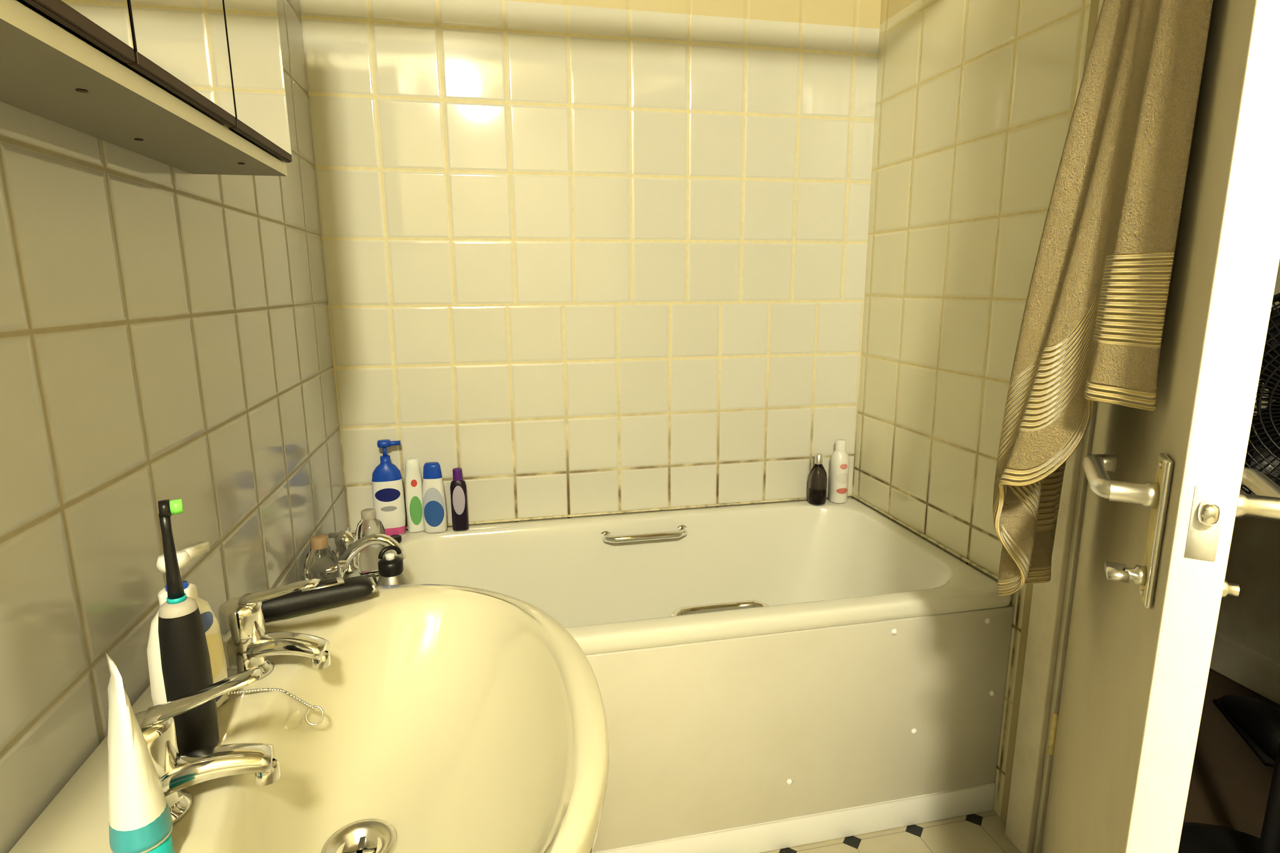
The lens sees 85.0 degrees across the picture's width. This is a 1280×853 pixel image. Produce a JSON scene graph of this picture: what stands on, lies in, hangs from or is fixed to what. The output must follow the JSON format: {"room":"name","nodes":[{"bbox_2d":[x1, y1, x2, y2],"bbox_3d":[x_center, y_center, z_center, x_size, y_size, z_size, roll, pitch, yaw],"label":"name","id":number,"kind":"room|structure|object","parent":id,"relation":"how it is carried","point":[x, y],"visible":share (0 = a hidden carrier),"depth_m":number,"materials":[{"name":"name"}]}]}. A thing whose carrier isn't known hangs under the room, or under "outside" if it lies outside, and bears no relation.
{"room":"bathroom","nodes":[
{"label":"bathroom","id":0,"kind":"room"},
{"bbox_2d":[0,0,348,852],"bbox_3d":[-0.406,0.000,-0.204,0.100,2.450,4.000,-3,12,-12],"label":"wall","id":1,"kind":"structure","parent":0,"point":[165,330],"depth_m":0.77,"materials":[{"name":"tile"}]},
{"bbox_2d":[0,0,292,176],"bbox_3d":[-0.433,-0.511,0.371,0.130,0.556,1.140,-3,12,-12],"label":"upper cabinet","id":2,"kind":"object","parent":1,"relation":"attached to","point":[191,86],"visible":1,"depth_m":0.64,"materials":[{"name":"white wood"}]},
{"bbox_2d":[390,534,401,543],"bbox_3d":[-0.628,0.288,1.788,0.034,0.014,0.033,-3,12,-12],"label":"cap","id":3,"kind":"object","parent":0,"point":[398,537],"depth_m":1.78,"materials":[{"name":"black plastic"}]},
{"bbox_2d":[299,0,881,530],"bbox_3d":[-0.072,-0.433,1.921,1.665,2.450,0.100,-3,12,-12],"label":"wall","id":4,"kind":"structure","parent":0,"point":[579,256],"depth_m":1.85,"materials":[{"name":"tile"}]},
{"bbox_2d":[852,0,1099,823],"bbox_3d":[1.113,-0.084,0.165,0.100,2.450,3.900,-3,12,-12],"label":"wall","id":5,"kind":"structure","parent":0,"point":[976,100],"depth_m":1.63,"materials":[{"name":"tile"}]},
{"bbox_2d":[1005,0,1103,852],"bbox_3d":[0.961,-0.026,0.905,0.156,2.045,0.906,-3,12,-12],"label":"door frame","id":6,"kind":"structure","parent":5,"relation":"attached to","point":[1052,601],"depth_m":1.40,"materials":[{"name":"white wood"}]},
{"bbox_2d":[1047,713,1058,755],"bbox_3d":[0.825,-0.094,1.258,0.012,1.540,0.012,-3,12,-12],"label":"door hinge","id":7,"kind":"object","parent":6,"relation":"attached to","point":[1054,717],"depth_m":1.40,"materials":[{"name":"gold metal"}]},
{"bbox_2d":[1041,0,1279,852],"bbox_3d":[0.677,0.000,0.937,0.042,1.968,0.721,6,13,27],"label":"door","id":8,"kind":"structure","parent":5,"relation":"in","point":[1135,678],"depth_m":0.67,"materials":[{"name":"paint"}]},
{"bbox_2d":[992,0,1213,596],"bbox_3d":[0.612,-0.353,0.879,0.220,1.299,0.485,6,13,27],"label":"towel","id":9,"kind":"object","parent":8,"relation":"hanging from","point":[1091,331],"visible":0.97,"depth_m":0.80,"materials":[{"name":"beige fabric"}]},
{"bbox_2d":[1081,452,1173,608],"bbox_3d":[0.516,0.092,0.756,0.112,0.152,0.152,-3,12,-12],"label":"door handle","id":10,"kind":"object","parent":8,"relation":"attached to","point":[1154,496],"depth_m":0.70,"materials":[{"name":"silver metal"}]},
{"bbox_2d":[1184,485,1227,561],"bbox_3d":[0.507,0.088,0.625,0.021,0.068,0.020,-3,12,-12],"label":"door lock","id":11,"kind":"object","parent":8,"relation":"in","point":[1208,505],"depth_m":0.63,"materials":[{"name":"metal"}]},
{"bbox_2d":[1221,466,1279,598],"bbox_3d":[0.606,0.100,0.712,0.140,0.152,0.127,-3,12,-12],"label":"door handle","id":12,"kind":"object","parent":8,"relation":"attached to","point":[1265,504],"depth_m":0.66,"materials":[{"name":"silver metal"}]},
{"bbox_2d":[760,668,1279,852],"bbox_3d":[0.728,1.012,1.083,2.750,0.061,5.600,-3,12,-12],"label":"floor","id":13,"kind":"structure","parent":0,"point":[1229,788],"depth_m":1.59,"materials":[{"name":"tile"}]},
{"bbox_2d":[8,584,609,852],"bbox_3d":[-0.277,0.659,0.781,0.486,0.766,0.670,-3,12,-12],"label":"sink","id":14,"kind":"object","parent":13,"relation":"on","point":[441,719],"visible":0.89,"depth_m":0.79,"materials":[{"name":"beige ceramic"}]},
{"bbox_2d":[105,651,174,852],"bbox_3d":[-0.367,0.248,0.504,0.038,0.168,0.038,-2,12,-6],"label":"toothpaste tube","id":15,"kind":"object","parent":14,"relation":"on","point":[140,820],"visible":1,"depth_m":0.49,"materials":[{"name":"white plastic"}]},
{"bbox_2d":[146,541,228,708],"bbox_3d":[-0.454,0.208,0.697,0.044,0.171,0.078,2,12,10],"label":"bottle","id":16,"kind":"object","parent":14,"relation":"on","point":[218,663],"visible":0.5,"depth_m":0.69,"materials":[{"name":"white plastic"}]},
{"bbox_2d":[157,499,219,755],"bbox_3d":[-0.415,0.184,0.632,0.037,0.243,0.035,-7,13,-31],"label":"electric toothbrush","id":17,"kind":"object","parent":14,"relation":"on","point":[186,666],"visible":0.96,"depth_m":0.62,"materials":[{"name":"black plastic"}]},
{"bbox_2d":[134,667,280,825],"bbox_3d":[-0.367,0.264,0.575,0.116,0.110,0.054,-3,12,-12],"label":"tap","id":18,"kind":"object","parent":14,"relation":"on","point":[176,772],"visible":0.77,"depth_m":0.57,"materials":[{"name":"silver metal"}]},
{"bbox_2d":[218,578,330,679],"bbox_3d":[-0.408,0.222,0.782,0.117,0.110,0.050,-2,12,-7],"label":"tap","id":19,"kind":"object","parent":14,"relation":"on","point":[241,619],"visible":0.94,"depth_m":0.77,"materials":[{"name":"silver metal"}]},
{"bbox_2d":[261,575,376,619],"bbox_3d":[-0.435,0.226,0.932,0.153,0.033,0.042,-7,13,-29],"label":"shaver trimmer","id":20,"kind":"object","parent":14,"relation":"on","point":[337,590],"visible":0.74,"depth_m":0.92,"materials":[{"name":"black plastic"}]},
{"bbox_2d":[362,573,377,583],"bbox_3d":[-0.451,0.226,0.976,0.155,0.015,0.040,-6,13,-26],"label":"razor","id":21,"kind":"object","parent":14,"relation":"on","point":[373,576],"visible":0.12,"depth_m":1.00,"materials":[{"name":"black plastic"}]},
{"bbox_2d":[338,497,1011,655],"bbox_3d":[0.017,0.515,1.714,1.460,0.407,0.695,-3,12,-12],"label":"bath","id":22,"kind":"object","parent":13,"relation":"on","point":[830,564],"visible":0.34,"depth_m":1.93,"materials":[{"name":"white ceramic"}]},
{"bbox_2d":[303,534,340,580],"bbox_3d":[-0.614,0.296,1.354,0.062,0.172,0.061,-3,12,-12],"label":"clear bottle","id":23,"kind":"object","parent":22,"relation":"on","point":[321,562],"visible":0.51,"depth_m":1.33,"materials":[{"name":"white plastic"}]},
{"bbox_2d":[328,527,406,577],"bbox_3d":[-0.605,0.291,1.533,0.176,0.113,0.250,-3,12,-12],"label":"tap","id":24,"kind":"object","parent":22,"relation":"on","point":[348,547],"depth_m":1.53,"materials":[{"name":"silver metal"}]},
{"bbox_2d":[355,508,386,577],"bbox_3d":[-0.608,0.261,1.580,0.062,0.150,0.061,-3,12,-12],"label":"clear bottle","id":25,"kind":"object","parent":22,"relation":"on","point":[368,559],"visible":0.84,"depth_m":1.56,"materials":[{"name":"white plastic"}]},
{"bbox_2d":[371,439,405,536],"bbox_3d":[-0.656,0.160,1.819,0.079,0.254,0.044,-4,12,-17],"label":"bottle","id":26,"kind":"object","parent":22,"relation":"on","point":[387,483],"visible":0.95,"depth_m":1.80,"materials":[{"name":"plastic"}]},
{"bbox_2d":[376,545,410,586],"bbox_3d":[-0.440,0.305,1.246,0.066,0.195,0.066,-10,15,-41],"label":"flask","id":27,"kind":"object","parent":22,"relation":"on","point":[391,568],"visible":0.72,"depth_m":1.22,"materials":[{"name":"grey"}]},
{"bbox_2d":[404,458,424,532],"bbox_3d":[-0.597,0.182,1.850,0.048,0.198,0.028,-5,12,-22],"label":"bottle","id":28,"kind":"object","parent":22,"relation":"on","point":[413,486],"depth_m":1.84,"materials":[{"name":"white plastic"}]},
{"bbox_2d":[422,462,447,533],"bbox_3d":[-0.545,0.187,1.848,0.062,0.187,0.038,-2,12,-7],"label":"bottle","id":29,"kind":"object","parent":22,"relation":"on","point":[434,499],"depth_m":1.83,"materials":[{"name":"white plastic"}]},
{"bbox_2d":[450,468,468,531],"bbox_3d":[-0.483,0.194,1.863,0.042,0.168,0.028,-3,12,-12],"label":"bottle","id":30,"kind":"object","parent":22,"relation":"on","point":[458,490],"depth_m":1.85,"materials":[{"name":"plastic"}]},
{"bbox_2d":[335,494,998,580],"bbox_3d":[0.016,0.312,1.674,1.464,0.007,0.698,-3,12,-12],"label":"strip","id":31,"kind":"object","parent":22,"relation":"on","point":[976,566],"depth_m":1.97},
{"bbox_2d":[585,605,1013,852],"bbox_3d":[0.089,0.666,1.403,1.464,0.500,0.017,-3,12,-12],"label":"bath panel","id":32,"kind":"object","parent":22,"relation":"attached to","point":[760,744],"depth_m":1.45,"materials":[{"name":"white plastic"}]},
{"bbox_2d":[807,453,827,505],"bbox_3d":[0.527,0.155,2.072,0.054,0.150,0.054,-3,12,-12],"label":"bottle","id":33,"kind":"object","parent":22,"relation":"on","point":[817,482],"depth_m":2.05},
{"bbox_2d":[828,439,849,503],"bbox_3d":[0.595,0.133,2.085,0.054,0.187,0.054,-3,12,-12],"label":"bottle","id":34,"kind":"object","parent":22,"relation":"on","point":[840,460],"visible":1,"depth_m":2.07,"materials":[{"name":"white plastic"}]},
{"bbox_2d":[1178,292,1279,852],"bbox_3d":[1.200,0.336,1.238,0.378,1.196,0.378,2,12,13],"label":"pedestal fan","id":35,"kind":"object","parent":13,"relation":"on","point":[1263,451],"visible":0.42,"depth_m":1.26,"materials":[{"name":"black plastic"}]},
{"bbox_2d":[1213,693,1279,767],"bbox_3d":[1.639,0.767,1.843,0.096,0.106,0.280,3,12,18],"label":"shoe","id":36,"kind":"object","parent":13,"relation":"on","point":[1257,722],"visible":0.98,"depth_m":1.80,"materials":[{"name":"black leather"}]},
{"bbox_3d":[2.016,-0.280,1.106,0.100,2.450,5.600,-3,12,-12],"label":"wall","id":37,"kind":"structure","parent":0,"visible":0},
{"bbox_2d":[1209,632,1279,705],"bbox_3d":[1.964,0.864,1.325,0.018,0.118,5.398,-3,12,-12],"label":"baseboard","id":38,"kind":"structure","parent":37,"relation":"attached to","point":[1254,671],"depth_m":2.06,"materials":[{"name":"paint"}]},
{"bbox_2d":[1215,259,1279,663],"bbox_3d":[1.733,-0.283,2.139,0.029,2.050,0.940,-3,12,-12],"label":"wall","id":39,"kind":"structure","parent":37,"relation":"attached to","point":[1250,619],"depth_m":2.04,"materials":[{"name":"paint"}]}
]}

